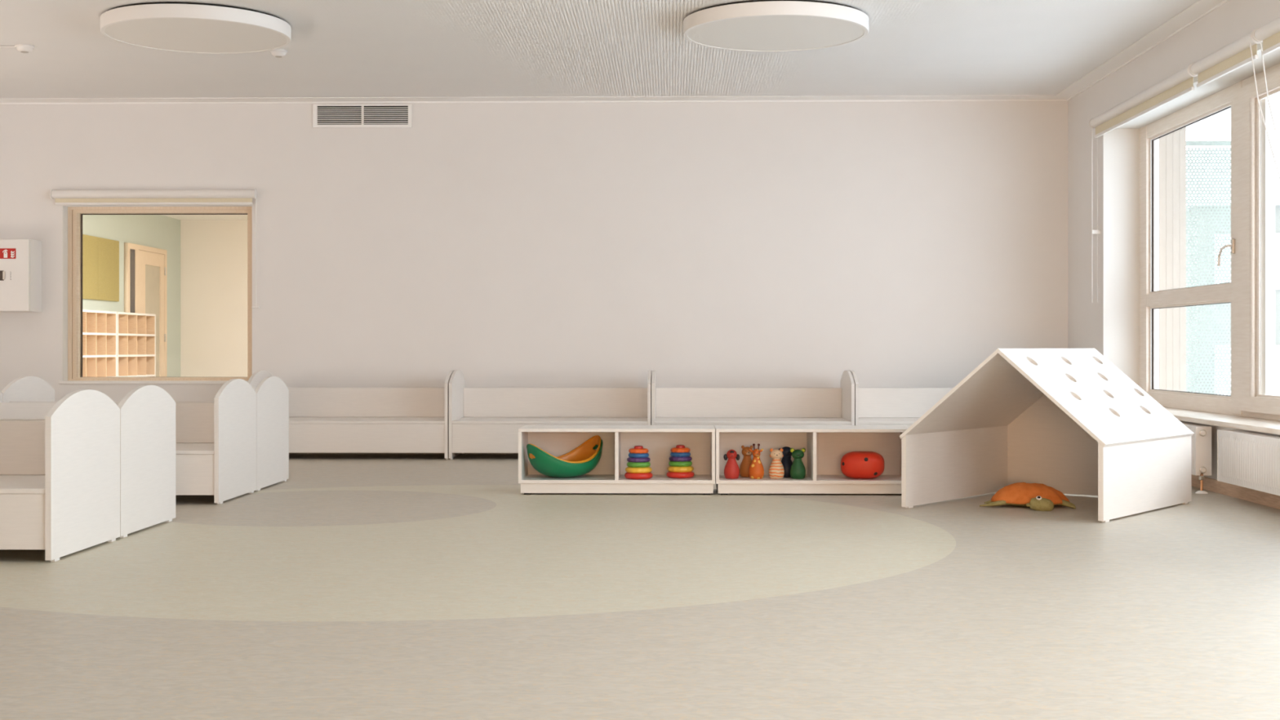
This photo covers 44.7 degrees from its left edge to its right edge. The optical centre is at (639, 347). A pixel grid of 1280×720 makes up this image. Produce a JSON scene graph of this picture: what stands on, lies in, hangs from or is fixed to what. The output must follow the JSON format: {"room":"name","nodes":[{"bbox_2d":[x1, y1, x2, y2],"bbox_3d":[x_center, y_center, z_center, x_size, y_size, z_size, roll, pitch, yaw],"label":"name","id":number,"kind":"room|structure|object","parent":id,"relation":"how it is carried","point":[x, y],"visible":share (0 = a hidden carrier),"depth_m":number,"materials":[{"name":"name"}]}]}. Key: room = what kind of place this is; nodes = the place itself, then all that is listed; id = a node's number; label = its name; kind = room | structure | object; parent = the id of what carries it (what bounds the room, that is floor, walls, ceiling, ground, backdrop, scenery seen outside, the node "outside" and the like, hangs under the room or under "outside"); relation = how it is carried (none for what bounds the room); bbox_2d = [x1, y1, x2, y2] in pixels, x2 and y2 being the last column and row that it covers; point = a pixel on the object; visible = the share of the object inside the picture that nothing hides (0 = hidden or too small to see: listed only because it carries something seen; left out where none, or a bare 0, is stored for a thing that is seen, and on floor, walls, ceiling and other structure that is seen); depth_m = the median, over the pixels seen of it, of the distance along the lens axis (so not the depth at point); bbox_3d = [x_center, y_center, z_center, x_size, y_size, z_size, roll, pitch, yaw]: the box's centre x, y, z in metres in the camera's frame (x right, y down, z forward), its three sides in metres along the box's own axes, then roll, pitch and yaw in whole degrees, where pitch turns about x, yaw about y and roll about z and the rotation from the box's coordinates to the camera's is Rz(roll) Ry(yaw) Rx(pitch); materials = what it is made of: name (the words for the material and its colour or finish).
{"room":"children's room","nodes":[
{"label":"children's room","id":0,"kind":"room"},
{"bbox_2d":[82,214,180,377],"bbox_3d":[-7.534,-0.587,19.009,0.200,2.894,11.610,0,0,1],"label":"wall","id":1,"kind":"structure","parent":0,"point":[156,231],"depth_m":23.42,"materials":[{"name":"green paint"}]},
{"bbox_2d":[82,234,97,299],"bbox_3d":[-7.388,-1.075,20.446,0.035,0.850,1.388,0,0,1],"label":"pinboard","id":2,"kind":"object","parent":1,"relation":"attached to","point":[90,243],"visible":0.44,"depth_m":20.85,"materials":[{"name":"yellow fabric"}]},
{"bbox_2d":[97,237,119,301],"bbox_3d":[-7.366,-1.075,21.547,0.035,0.850,0.810,0,0,1],"label":"pinboard","id":3,"kind":"object","parent":1,"relation":"attached to","point":[108,249],"visible":1,"depth_m":21.52,"materials":[{"name":"yellow fabric"}]},
{"bbox_2d":[124,242,166,377],"bbox_3d":[-7.316,-0.320,23.096,0.074,2.360,1.710,0,0,1],"label":"door","id":4,"kind":"structure","parent":1,"relation":"in","point":[144,267],"depth_m":23.21,"materials":[{"name":"brown wood"}]},
{"bbox_2d":[180,219,247,377],"bbox_3d":[-4.410,-0.587,24.853,6.213,2.894,0.200,0,0,1],"label":"wall","id":5,"kind":"structure","parent":0,"point":[214,252],"depth_m":24.80,"materials":[{"name":"beige paint"}]},
{"bbox_2d":[0,101,1067,417],"bbox_3d":[-1.328,-0.587,12.959,10.427,2.894,0.240,0,0,1],"label":"wall","id":6,"kind":"structure","parent":0,"point":[893,244],"depth_m":12.82,"materials":[{"name":"paint"}]},
{"bbox_2d":[0,239,41,311],"bbox_3d":[-5.253,-0.590,12.788,0.584,0.590,0.259,0,0,1],"label":"upper cabinet","id":7,"kind":"object","parent":6,"relation":"attached to","point":[20,260],"visible":1,"depth_m":12.66,"materials":[{"name":"white metal"}]},
{"bbox_2d":[58,205,252,383],"bbox_3d":[-3.993,-0.438,13.002,1.635,1.476,0.251,0,0,1],"label":"window","id":8,"kind":"structure","parent":6,"relation":"in","point":[72,216],"depth_m":13.00,"materials":[{"name":"brown wood"}]},
{"bbox_2d":[49,188,259,308],"bbox_3d":[-4.001,-0.817,12.847,1.715,0.983,0.091,0,0,1],"label":"roller blind","id":9,"kind":"object","parent":8,"relation":"attached to","point":[91,197],"visible":1,"depth_m":12.83,"materials":[{"name":"white fabric"}]},
{"bbox_2d":[312,103,412,127],"bbox_3d":[-2.290,-1.913,12.848,0.817,0.190,0.019,0,0,1],"label":"air vent","id":10,"kind":"object","parent":6,"relation":"in","point":[379,115],"visible":1,"depth_m":12.85,"materials":[{"name":"metal"}]},
{"bbox_2d":[0,99,1068,104],"bbox_3d":[-1.420,-2.024,12.835,9.847,0.012,0.012,0,0,1],"label":"trim","id":11,"kind":"structure","parent":6,"relation":"attached to","point":[859,100],"depth_m":12.82,"materials":[{"name":"paint"}]},
{"bbox_2d":[0,0,1224,219],"bbox_3d":[-1.972,-2.132,11.072,11.640,0.204,27.660,0,0,1],"label":"ceiling","id":12,"kind":"structure","parent":0,"point":[339,51],"depth_m":10.86,"materials":[{"name":"paint"}]},
{"bbox_2d":[0,44,34,53],"bbox_3d":[-4.567,-2.011,10.506,0.962,0.046,0.124,0,0,1],"label":"smoke detector","id":13,"kind":"object","parent":12,"relation":"attached to","point":[23,48],"visible":1,"depth_m":10.47,"materials":[{"name":"white plastic"}]},
{"bbox_2d":[100,2,291,53],"bbox_3d":[-2.763,-1.987,9.717,1.144,0.094,1.144,0,0,1],"label":"ceiling lamp","id":14,"kind":"object","parent":12,"relation":"attached to","point":[178,27],"visible":1,"depth_m":9.49,"materials":[{"name":"white plastic"}]},
{"bbox_2d":[104,17,286,53],"bbox_3d":[-2.763,-1.942,9.717,1.096,0.001,1.096,0,0,1],"label":"diffuser","id":15,"kind":"object","parent":14,"relation":"attached to","point":[188,35],"depth_m":9.66,"materials":[{"name":"white plastic"}]},
{"bbox_2d":[270,48,287,57],"bbox_3d":[-2.474,-2.011,10.664,0.116,0.046,0.116,0,0,1],"label":"smoke detector","id":16,"kind":"object","parent":12,"relation":"attached to","point":[278,53],"visible":0.98,"depth_m":10.63,"materials":[{"name":"white plastic"}]},
{"bbox_2d":[683,0,868,52],"bbox_3d":[0.839,-1.987,9.645,1.144,0.094,1.144,0,0,1],"label":"ceiling lamp","id":17,"kind":"object","parent":12,"relation":"attached to","point":[755,25],"visible":1,"depth_m":9.42,"materials":[{"name":"white plastic"}]},
{"bbox_2d":[687,15,864,50],"bbox_3d":[0.839,-1.942,9.645,1.096,0.001,1.096,0,0,1],"label":"diffuser","id":18,"kind":"object","parent":17,"relation":"attached to","point":[732,33],"depth_m":9.59,"materials":[{"name":"white plastic"}]},
{"bbox_2d":[0,453,1279,719],"bbox_3d":[-1.575,0.920,5.098,10.247,0.120,15.730,0,0,1],"label":"floor","id":19,"kind":"structure","parent":0,"point":[352,586],"depth_m":5.18,"materials":[{"name":"beige laminate"}]},
{"bbox_2d":[0,389,119,561],"bbox_3d":[-3.117,0.519,6.619,1.550,0.682,0.777,0,0,1],"label":"bed","id":20,"kind":"object","parent":19,"relation":"on","point":[60,474],"visible":1,"depth_m":6.53,"materials":[{"name":"white laminate"}]},
{"bbox_2d":[0,385,175,537],"bbox_3d":[-3.102,0.519,7.406,1.550,0.682,0.777,0,0,1],"label":"bed","id":21,"kind":"object","parent":19,"relation":"on","point":[147,412],"visible":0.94,"depth_m":7.36,"materials":[{"name":"white laminate"}]},
{"bbox_2d":[0,378,256,504],"bbox_3d":[-3.071,0.519,8.919,1.550,0.682,0.777,0,0,1],"label":"bed","id":22,"kind":"object","parent":19,"relation":"on","point":[215,442],"visible":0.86,"depth_m":8.88,"materials":[{"name":"white laminate"}]},
{"bbox_2d":[1,376,288,490],"bbox_3d":[-3.055,0.519,9.706,1.550,0.682,0.777,0,0,1],"label":"bed","id":23,"kind":"object","parent":19,"relation":"on","point":[272,393],"visible":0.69,"depth_m":9.66,"materials":[{"name":"white laminate"}]},
{"bbox_2d":[247,369,455,459],"bbox_3d":[-2.242,0.519,12.351,1.550,0.682,0.777,0,0,1],"label":"bed","id":24,"kind":"object","parent":19,"relation":"on","point":[322,420],"visible":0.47,"depth_m":12.00,"materials":[{"name":"white laminate"}]},
{"bbox_2d":[448,369,651,459],"bbox_3d":[-0.685,0.519,12.320,1.550,0.682,0.777,0,0,1],"label":"bed","id":25,"kind":"object","parent":19,"relation":"on","point":[482,420],"visible":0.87,"depth_m":12.59,"materials":[{"name":"white laminate"}]},
{"bbox_2d":[518,425,715,494],"bbox_3d":[-0.132,0.666,9.290,1.149,0.387,0.420,0,0,1],"label":"shelf","id":26,"kind":"object","parent":19,"relation":"on","point":[608,475],"visible":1,"depth_m":9.36,"materials":[{"name":"white laminate"}]},
{"bbox_2d":[526,439,602,477],"bbox_3d":[-0.448,0.661,9.291,0.506,0.225,0.343,0,0,-35],"label":"bowl","id":27,"kind":"object","parent":26,"relation":"in","point":[544,463],"visible":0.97,"depth_m":9.14,"materials":[{"name":"green plastic"}]},
{"bbox_2d":[528,435,600,463],"bbox_3d":[-0.452,0.647,9.287,0.491,0.234,0.329,0,0,-35],"label":"bowl","id":28,"kind":"object","parent":27,"relation":"in","point":[584,452],"visible":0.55,"depth_m":9.45,"materials":[{"name":"orange plastic"}]},
{"bbox_2d":[624,445,653,479],"bbox_3d":[-0.008,0.675,9.197,0.167,0.191,0.167,0,0,1],"label":"stacking toy","id":29,"kind":"object","parent":26,"relation":"on","point":[638,464],"visible":1,"depth_m":9.14,"materials":[{"name":"multicoloured plastic"}]},
{"bbox_2d":[666,444,694,478],"bbox_3d":[0.240,0.675,9.267,0.167,0.191,0.167,0,0,1],"label":"stacking toy","id":30,"kind":"object","parent":26,"relation":"on","point":[680,463],"visible":1,"depth_m":9.21,"materials":[{"name":"multicoloured plastic"}]},
{"bbox_2d":[651,369,854,426],"bbox_3d":[0.871,0.519,12.289,1.550,0.682,0.777,0,0,1],"label":"bed","id":31,"kind":"object","parent":19,"relation":"on","point":[713,406],"visible":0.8,"depth_m":12.57,"materials":[{"name":"white laminate"}]},
{"bbox_2d":[714,425,908,494],"bbox_3d":[1.021,0.666,9.266,1.149,0.387,0.420,0,0,1],"label":"shelf","id":32,"kind":"object","parent":19,"relation":"on","point":[825,446],"visible":0.78,"depth_m":9.44,"materials":[{"name":"white laminate"}]},
{"bbox_2d":[723,449,739,479],"bbox_3d":[0.542,0.687,9.196,0.096,0.170,0.092,0,0,1],"label":"figurine","id":33,"kind":"object","parent":32,"relation":"on","point":[731,470],"visible":1,"depth_m":9.17,"materials":[{"name":"red wood"}]},
{"bbox_2d":[739,445,753,476],"bbox_3d":[0.641,0.678,9.319,0.094,0.187,0.094,0,0,1],"label":"bear skittle","id":34,"kind":"object","parent":32,"relation":"on","point":[745,464],"visible":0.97,"depth_m":9.29,"materials":[{"name":"orange wood"}]},
{"bbox_2d":[748,443,764,479],"bbox_3d":[0.687,0.669,9.193,0.092,0.206,0.092,0,0,-7],"label":"giraffe skittle","id":35,"kind":"object","parent":32,"relation":"on","point":[756,470],"visible":1,"depth_m":9.17,"materials":[{"name":"orange wood"}]},
{"bbox_2d":[768,448,784,479],"bbox_3d":[0.806,0.683,9.191,0.092,0.178,0.092,0,0,1],"label":"tiger skittle","id":36,"kind":"object","parent":32,"relation":"on","point":[776,471],"visible":1,"depth_m":9.16,"materials":[{"name":"wood"}]},
{"bbox_2d":[777,446,795,477],"bbox_3d":[0.874,0.681,9.294,0.096,0.181,0.096,0,0,34],"label":"toy figurine","id":37,"kind":"object","parent":32,"relation":"on","point":[786,461],"visible":0.65,"depth_m":9.26,"materials":[{"name":"black wood"}]},
{"bbox_2d":[789,448,805,479],"bbox_3d":[0.931,0.681,9.183,0.094,0.180,0.092,0,0,-3],"label":"frog skittle","id":38,"kind":"object","parent":32,"relation":"on","point":[797,471],"visible":1,"depth_m":9.15,"materials":[{"name":"green wood"}]},
{"bbox_2d":[840,451,884,478],"bbox_3d":[1.317,0.694,9.210,0.254,0.157,0.230,0,0,13],"label":"toy","id":39,"kind":"object","parent":32,"relation":"on","point":[854,464],"visible":1,"depth_m":9.12,"materials":[{"name":"rubber"}]},
{"bbox_2d":[849,370,953,427],"bbox_3d":[2.427,0.519,12.257,1.550,0.682,0.777,0,0,1],"label":"bed","id":40,"kind":"object","parent":19,"relation":"on","point":[873,406],"visible":0.21,"depth_m":12.55,"materials":[{"name":"white laminate"}]},
{"bbox_2d":[979,482,1075,511],"bbox_3d":[2.087,0.800,8.402,0.504,0.138,0.426,0,0,7],"label":"turtle","id":41,"kind":"object","parent":19,"relation":"on","point":[1037,496],"visible":1,"depth_m":8.36,"materials":[{"name":"orange fabric"}]},
{"bbox_2d":[898,348,1194,522],"bbox_3d":[2.226,0.432,8.472,1.139,0.856,1.272,0,0,38],"label":"playhouse","id":42,"kind":"object","parent":19,"relation":"on","point":[1066,420],"visible":0.94,"depth_m":8.50,"materials":[{"name":"white laminate"}]},
{"bbox_2d":[1181,422,1211,493],"bbox_3d":[3.380,0.664,10.353,0.146,0.392,2.369,0,0,1],"label":"radiator","id":43,"kind":"object","parent":19,"relation":"on","point":[1202,437],"visible":0.27,"depth_m":9.23,"materials":[{"name":"white metal"}]},
{"bbox_2d":[1182,422,1206,426],"bbox_3d":[3.362,0.473,10.362,0.074,0.006,2.254,0,0,1],"label":"grille","id":44,"kind":"object","parent":43,"relation":"attached to","point":[1187,424],"depth_m":9.39,"materials":[{"name":"white metal"}]},
{"bbox_2d":[1159,126,1186,391],"bbox_3d":[3.984,-0.365,11.829,0.249,2.750,0.232,0,0,1],"label":"wall","id":45,"kind":"structure","parent":0,"point":[1172,146],"depth_m":11.71,"materials":[{"name":"white paint"}]},
{"bbox_2d":[1067,0,1279,479],"bbox_3d":[3.533,-0.587,5.035,0.370,2.894,15.410,0,0,1],"label":"wall","id":46,"kind":"structure","parent":0,"point":[1233,20],"depth_m":11.79,"materials":[{"name":"paint"}]},
{"bbox_2d":[1088,63,1196,302],"bbox_3d":[3.417,-1.040,10.663,0.085,1.401,2.259,0,0,1],"label":"roller blind","id":47,"kind":"object","parent":46,"relation":"attached to","point":[1180,83],"visible":0.87,"depth_m":10.63,"materials":[{"name":"white fabric"}]},
{"bbox_2d":[1066,0,1230,100],"bbox_3d":[3.342,-2.024,5.033,0.012,0.012,15.398,0,0,1],"label":"trim","id":48,"kind":"structure","parent":46,"relation":"attached to","point":[1224,1],"depth_m":10.44,"materials":[{"name":"paint"}]},
{"bbox_2d":[1102,47,1279,435],"bbox_3d":[3.520,-0.597,8.821,0.358,2.104,5.778,0,0,1],"label":"trim","id":49,"kind":"structure","parent":46,"relation":"attached to","point":[1120,144],"depth_m":11.70,"materials":[{"name":"paint"}]},
{"bbox_2d":[1138,62,1279,421],"bbox_3d":[3.688,-0.613,8.818,0.198,2.075,5.780,0,0,1],"label":"window","id":50,"kind":"structure","parent":46,"relation":"in","point":[1251,291],"depth_m":9.56,"materials":[{"name":"white plastic"}]},
{"bbox_2d":[1189,29,1279,179],"bbox_3d":[3.384,-1.040,8.767,0.094,1.402,1.472,0,0,1],"label":"roller blind","id":51,"kind":"object","parent":46,"relation":"attached to","point":[1242,51],"visible":0.84,"depth_m":8.87,"materials":[{"name":"white fabric"}]},
{"bbox_2d":[1191,474,1279,509],"bbox_3d":[3.340,0.823,5.039,0.016,0.074,15.410,0,0,1],"label":"baseboard","id":52,"kind":"structure","parent":46,"relation":"attached to","point":[1262,498],"depth_m":8.87,"materials":[{"name":"brown wood"}]},
{"bbox_2d":[1217,430,1279,495],"bbox_3d":[3.327,0.613,7.550,0.140,0.290,2.636,0,0,1],"label":"radiator","id":53,"kind":"object","parent":46,"relation":"attached to","point":[1251,460],"visible":1,"depth_m":8.38,"materials":[{"name":"white metal"}]},
{"bbox_2d":[1229,431,1279,439],"bbox_3d":[3.305,0.473,7.527,0.074,0.006,2.584,0,0,1],"label":"grille","id":54,"kind":"object","parent":53,"relation":"attached to","point":[1233,434],"depth_m":8.44,"materials":[{"name":"white metal"}]},
{"bbox_2d":[1253,17,1279,55],"bbox_3d":[3.348,-1.661,7.299,0.082,0.159,2.329,0,0,1],"label":"roller blind","id":55,"kind":"object","parent":46,"relation":"attached to","point":[1268,34],"visible":1,"depth_m":8.30,"materials":[{"name":"white fabric"}]},
{"bbox_2d":[1186,92,1279,131],"bbox_3d":[4.539,-1.840,8.911,1.480,0.200,7.200,0,0,1],"label":"sky","id":56,"kind":"structure","parent":0,"point":[1221,121],"depth_m":12.05,"materials":[{"name":"white"}]},
{"bbox_3d":[4.539,1.110,8.911,1.480,0.200,7.200,0,0,1],"label":"floor","id":57,"kind":"structure","parent":0,"visible":0},
{"bbox_2d":[1186,141,1231,395],"bbox_3d":[4.477,-0.285,11.913,0.685,2.590,0.040,0,0,1],"label":"screen","id":58,"kind":"object","parent":57,"relation":"on","point":[1188,143],"visible":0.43,"depth_m":11.91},
{"bbox_3d":[-4.526,0.920,19.049,6.213,0.120,11.810,0,0,1],"label":"floor","id":59,"kind":"structure","parent":0,"visible":0},
{"bbox_2d":[82,309,116,377],"bbox_3d":[-7.225,0.189,20.213,0.350,1.343,1.470,0,0,1],"label":"cubby shelf","id":60,"kind":"object","parent":59,"relation":"on","point":[99,327],"visible":0.42,"depth_m":20.56,"materials":[{"name":"brown wood"}]},
{"bbox_2d":[116,311,155,377],"bbox_3d":[-7.194,0.189,21.753,0.350,1.343,1.550,0,0,1],"label":"cubby shelf","id":61,"kind":"object","parent":59,"relation":"on","point":[135,332],"visible":0.53,"depth_m":21.74,"materials":[{"name":"brown wood"}]},
{"label":"outside","id":62,"kind":"structure","parent":0,"visible":0},
{"bbox_3d":[37.403,2.060,29.258,66.380,0.200,120.000,0,0,1],"label":"snowy ground","id":63,"kind":"structure","parent":62,"visible":0},
{"bbox_2d":[1186,148,1279,395],"bbox_3d":[11.588,-0.890,29.274,3.600,5.700,3.400,0,0,1],"label":"building","id":64,"kind":"structure","parent":63,"relation":"on","point":[1277,150],"depth_m":27.80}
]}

